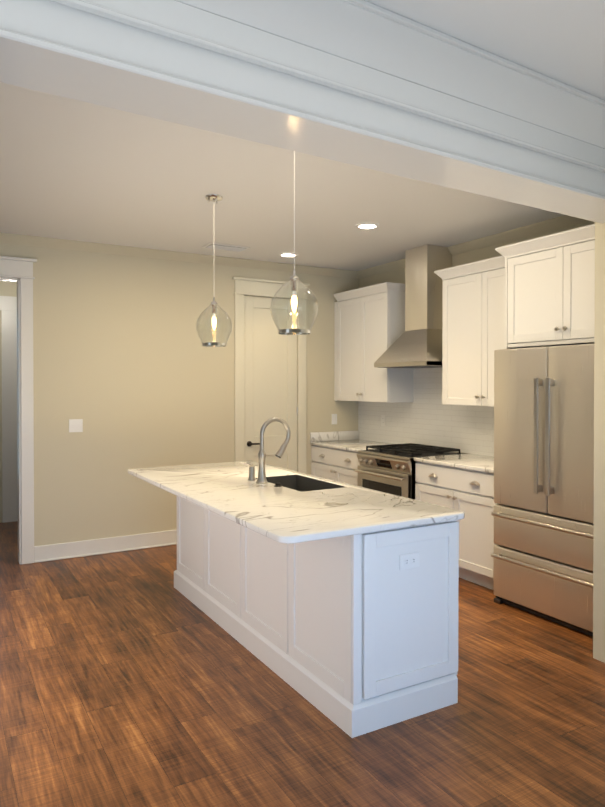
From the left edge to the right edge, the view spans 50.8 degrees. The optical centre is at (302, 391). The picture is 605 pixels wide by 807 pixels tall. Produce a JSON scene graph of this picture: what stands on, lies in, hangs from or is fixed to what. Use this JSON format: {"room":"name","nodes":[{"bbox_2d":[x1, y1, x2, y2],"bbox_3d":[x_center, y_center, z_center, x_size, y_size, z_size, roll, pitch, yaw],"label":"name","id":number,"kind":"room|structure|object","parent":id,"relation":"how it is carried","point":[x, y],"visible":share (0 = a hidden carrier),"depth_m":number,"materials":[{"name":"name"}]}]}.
{"room":"kitchen","nodes":[
{"label":"kitchen","id":0,"kind":"room"},
{"bbox_2d":[0,281,16,522],"bbox_3d":[-3.076,0.058,7.299,10.200,2.800,0.100,0,1,-30],"label":"wall","id":1,"kind":"structure","parent":0,"point":[7,288],"depth_m":7.08,"materials":[{"name":"beige paint"}]},
{"bbox_2d":[0,296,17,522],"bbox_3d":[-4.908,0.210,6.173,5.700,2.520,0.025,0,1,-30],"label":"door frame","id":2,"kind":"structure","parent":1,"relation":"attached to","point":[8,306],"depth_m":7.11,"materials":[{"name":"white paint"}]},
{"bbox_2d":[0,243,358,545],"bbox_3d":[-2.921,0.080,5.207,8.380,2.800,0.120,0,1,-30],"label":"wall","id":3,"kind":"structure","parent":0,"point":[130,370],"depth_m":5.91,"materials":[{"name":"beige paint"}]},
{"bbox_2d":[0,256,36,563],"bbox_3d":[-2.924,0.175,5.183,1.410,2.610,0.170,0,1,-30],"label":"door frame","id":4,"kind":"structure","parent":3,"relation":"attached to","point":[19,270],"depth_m":5.44,"materials":[{"name":"white paint"}]},
{"bbox_2d":[69,419,82,431],"bbox_3d":[-2.011,0.305,5.654,0.116,0.115,0.017,0,1,-30],"label":"switch plate","id":5,"kind":"object","parent":3,"relation":"attached to","point":[75,425],"depth_m":5.66,"materials":[{"name":"white plastic"}]},
{"bbox_2d":[34,530,176,562],"bbox_3d":[-1.498,1.402,5.955,1.880,0.140,0.028,0,1,-30],"label":"baseboard","id":6,"kind":"structure","parent":3,"relation":"attached to","point":[59,551],"depth_m":5.78,"materials":[{"name":"white paint"}]},
{"bbox_2d":[0,233,355,278],"bbox_3d":[-2.886,-1.282,5.113,8.160,0.075,0.055,0,1,-30],"label":"crown molding","id":7,"kind":"structure","parent":3,"relation":"attached to","point":[8,238],"depth_m":6.02,"materials":[{"name":"beige paint"}]},
{"bbox_2d":[244,296,297,470],"bbox_3d":[-0.319,0.241,6.634,0.636,2.433,0.090,0,1,-30],"label":"pantry door","id":8,"kind":"structure","parent":3,"relation":"in","point":[270,371],"depth_m":6.64,"materials":[{"name":"beige paint"}]},
{"bbox_2d":[232,277,309,473],"bbox_3d":[-0.345,0.157,6.666,0.890,2.615,0.165,0,1,-30],"label":"door frame","id":9,"kind":"structure","parent":3,"relation":"attached to","point":[256,287],"depth_m":6.55,"materials":[{"name":"beige paint"}]},
{"bbox_2d":[332,414,336,423],"bbox_3d":[0.354,0.307,7.017,0.070,0.115,0.017,0,1,-30],"label":"switch plate","id":10,"kind":"object","parent":3,"relation":"attached to","point":[334,416],"depth_m":7.02,"materials":[{"name":"white plastic"}]},
{"bbox_2d":[310,432,360,439],"bbox_3d":[0.364,0.491,7.019,0.637,0.100,0.021,0,1,-30],"label":"backsplash","id":11,"kind":"structure","parent":3,"relation":"attached to","point":[313,435],"depth_m":7.00,"materials":[{"name":"white stone"}]},
{"bbox_2d":[0,521,604,806],"bbox_3d":[-0.554,1.532,2.938,10.200,0.060,14.200,0,1,-30],"label":"floor","id":12,"kind":"structure","parent":0,"point":[133,678],"depth_m":2.94,"materials":[{"name":"brown wood"}]},
{"bbox_2d":[174,497,458,737],"bbox_3d":[-0.104,1.047,3.948,0.639,0.890,2.384,0,1,-30],"label":"kitchen island","id":13,"kind":"object","parent":12,"relation":"on","point":[335,602],"depth_m":3.00,"materials":[{"name":"white paint"}]},
{"bbox_2d":[128,461,464,544],"bbox_3d":[-0.244,0.588,3.857,1.016,0.030,2.430,0,1,-30],"label":"island countertop","id":14,"kind":"structure","parent":13,"relation":"on","point":[285,506],"depth_m":3.34,"materials":[{"name":"white stone"}]},
{"bbox_2d":[240,417,290,486],"bbox_3d":[-0.196,0.368,4.001,0.281,0.408,0.357,0,1,-30],"label":"faucet","id":15,"kind":"object","parent":14,"relation":"on","point":[261,481],"depth_m":3.97,"materials":[{"name":"silver metal"}]},
{"bbox_2d":[256,475,344,491],"bbox_3d":[-0.023,0.685,4.020,0.329,0.220,0.639,0,1,-30],"label":"sink","id":16,"kind":"object","parent":14,"relation":"in","point":[299,483],"depth_m":4.27,"materials":[{"name":"metal"}]},
{"bbox_2d":[310,444,359,485],"bbox_3d":[0.601,1.020,6.623,0.627,0.890,0.952,0,1,-30],"label":"base cabinet","id":17,"kind":"object","parent":12,"relation":"on","point":[335,464],"depth_m":6.47,"materials":[{"name":"white paint"}]},
{"bbox_2d":[310,440,387,451],"bbox_3d":[0.595,0.560,6.614,0.642,0.030,0.954,0,1,-30],"label":"countertop","id":18,"kind":"structure","parent":17,"relation":"on","point":[346,445],"depth_m":6.66,"materials":[{"name":"white stone"}]},
{"bbox_2d":[353,443,464,499],"bbox_3d":[0.971,0.984,5.843,0.746,0.938,0.756,0,1,-30],"label":"range","id":19,"kind":"object","parent":12,"relation":"on","point":[390,468],"visible":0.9,"depth_m":5.66,"materials":[{"name":"silver metal"}]},
{"bbox_2d":[414,460,498,589],"bbox_3d":[1.454,1.035,5.143,0.627,0.890,0.926,0,1,-30],"label":"base cabinet","id":20,"kind":"object","parent":12,"relation":"on","point":[472,493],"depth_m":4.86,"materials":[{"name":"white paint"}]},
{"bbox_2d":[414,453,493,471],"bbox_3d":[1.452,0.575,5.127,0.642,0.030,0.947,0,1,-30],"label":"countertop","id":21,"kind":"structure","parent":20,"relation":"on","point":[472,462],"depth_m":5.12,"materials":[{"name":"white stone"}]},
{"bbox_2d":[491,344,593,636],"bbox_3d":[1.849,0.599,4.262,0.763,1.780,0.910,0,1,-30],"label":"fridge","id":22,"kind":"object","parent":12,"relation":"on","point":[543,515],"visible":0.92,"depth_m":4.10,"materials":[{"name":"grey metal"}]},
{"bbox_2d":[0,0,604,270],"bbox_3d":[-0.554,-1.337,2.909,10.200,0.080,14.200,0,1,-30],"label":"ceiling","id":23,"kind":"structure","parent":0,"point":[74,169],"depth_m":4.01,"materials":[{"name":"paint"}]},
{"bbox_2d":[195,194,232,346],"bbox_3d":[-0.596,-0.808,4.287,0.250,1.004,0.250,0,1,-30],"label":"pendant lamp","id":24,"kind":"object","parent":23,"relation":"hanging from","point":[214,198],"visible":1,"depth_m":4.27,"materials":[{"name":"clear glass"}]},
{"bbox_2d":[202,243,249,251],"bbox_3d":[-0.702,-1.319,5.848,0.400,0.015,0.200,0,1,-30],"label":"ceiling vent","id":25,"kind":"object","parent":23,"relation":"in","point":[225,247],"visible":0.98,"depth_m":5.81,"materials":[{"name":"white plastic"}]},
{"bbox_2d":[279,253,297,256],"bbox_3d":[-0.135,-1.324,6.187,0.189,0.010,0.189,0,1,15],"label":"recessed light","id":26,"kind":"object","parent":23,"relation":"in","point":[281,254],"depth_m":6.16,"materials":[{"name":"white plastic"}]},
{"bbox_2d":[270,151,318,334],"bbox_3d":[-0.042,-0.798,3.267,0.250,1.004,0.250,0,1,-30],"label":"pendant lamp","id":27,"kind":"object","parent":23,"relation":"hanging from","point":[294,281],"visible":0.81,"depth_m":3.26,"materials":[{"name":"clear glass"}]},
{"bbox_2d":[355,223,378,228],"bbox_3d":[0.514,-1.313,5.060,0.189,0.010,0.189,0,1,15],"label":"recessed light","id":28,"kind":"object","parent":23,"relation":"in","point":[367,225],"depth_m":5.04,"materials":[{"name":"white plastic"}]},
{"bbox_2d":[0,0,604,223],"bbox_3d":[-1.493,-1.091,1.271,7.710,0.380,0.455,0,1,-33],"label":"header beam","id":29,"kind":"structure","parent":0,"point":[364,84],"depth_m":2.19,"materials":[{"name":"paint"}]},
{"bbox_2d":[359,221,594,453],"bbox_3d":[1.596,0.075,5.640,0.120,2.800,3.640,0,1,-30],"label":"wall","id":30,"kind":"structure","parent":0,"point":[396,276],"depth_m":5.71,"materials":[{"name":"beige paint"}]},
{"bbox_2d":[334,284,412,402],"bbox_3d":[0.731,-0.468,6.683,0.327,1.145,0.952,0,1,-30],"label":"upper cabinet","id":31,"kind":"object","parent":30,"relation":"attached to","point":[367,321],"depth_m":6.46,"materials":[{"name":"white paint"}]},
{"bbox_2d":[374,244,451,367],"bbox_3d":[1.086,-0.775,5.892,0.496,1.101,0.756,0,1,-30],"label":"range hood","id":32,"kind":"object","parent":30,"relation":"attached to","point":[417,343],"visible":0.79,"depth_m":5.80,"materials":[{"name":"silver metal"}]},
{"bbox_2d":[358,367,493,456],"bbox_3d":[1.294,0.161,6.038,0.008,0.780,2.650,0,1,-30],"label":"tile backsplash","id":33,"kind":"structure","parent":30,"relation":"attached to","point":[426,416],"depth_m":6.15,"materials":[{"name":"white tile"}]},
{"bbox_2d":[356,215,588,278],"bbox_3d":[1.538,-1.287,5.552,0.055,0.075,3.570,0,1,-30],"label":"crown molding","id":34,"kind":"structure","parent":30,"relation":"attached to","point":[564,221],"depth_m":5.35,"materials":[{"name":"beige paint"}]},
{"bbox_2d":[438,256,515,406],"bbox_3d":[1.584,-0.453,5.203,0.327,1.145,0.926,0,1,-30],"label":"upper cabinet","id":35,"kind":"object","parent":30,"relation":"attached to","point":[474,295],"depth_m":5.22,"materials":[{"name":"white paint"}]},
{"bbox_2d":[502,224,594,347],"bbox_3d":[1.954,-0.676,4.309,0.577,0.680,0.938,0,1,-30],"label":"upper cabinet","id":36,"kind":"object","parent":30,"relation":"attached to","point":[536,292],"depth_m":4.25,"materials":[{"name":"white paint"}]},
{"bbox_2d":[593,222,604,662],"bbox_3d":[3.731,0.122,0.984,1.070,2.800,6.560,0,1,-30],"label":"wall","id":37,"kind":"structure","parent":0,"point":[599,517],"depth_m":3.53,"materials":[{"name":"beige paint"}]}
]}

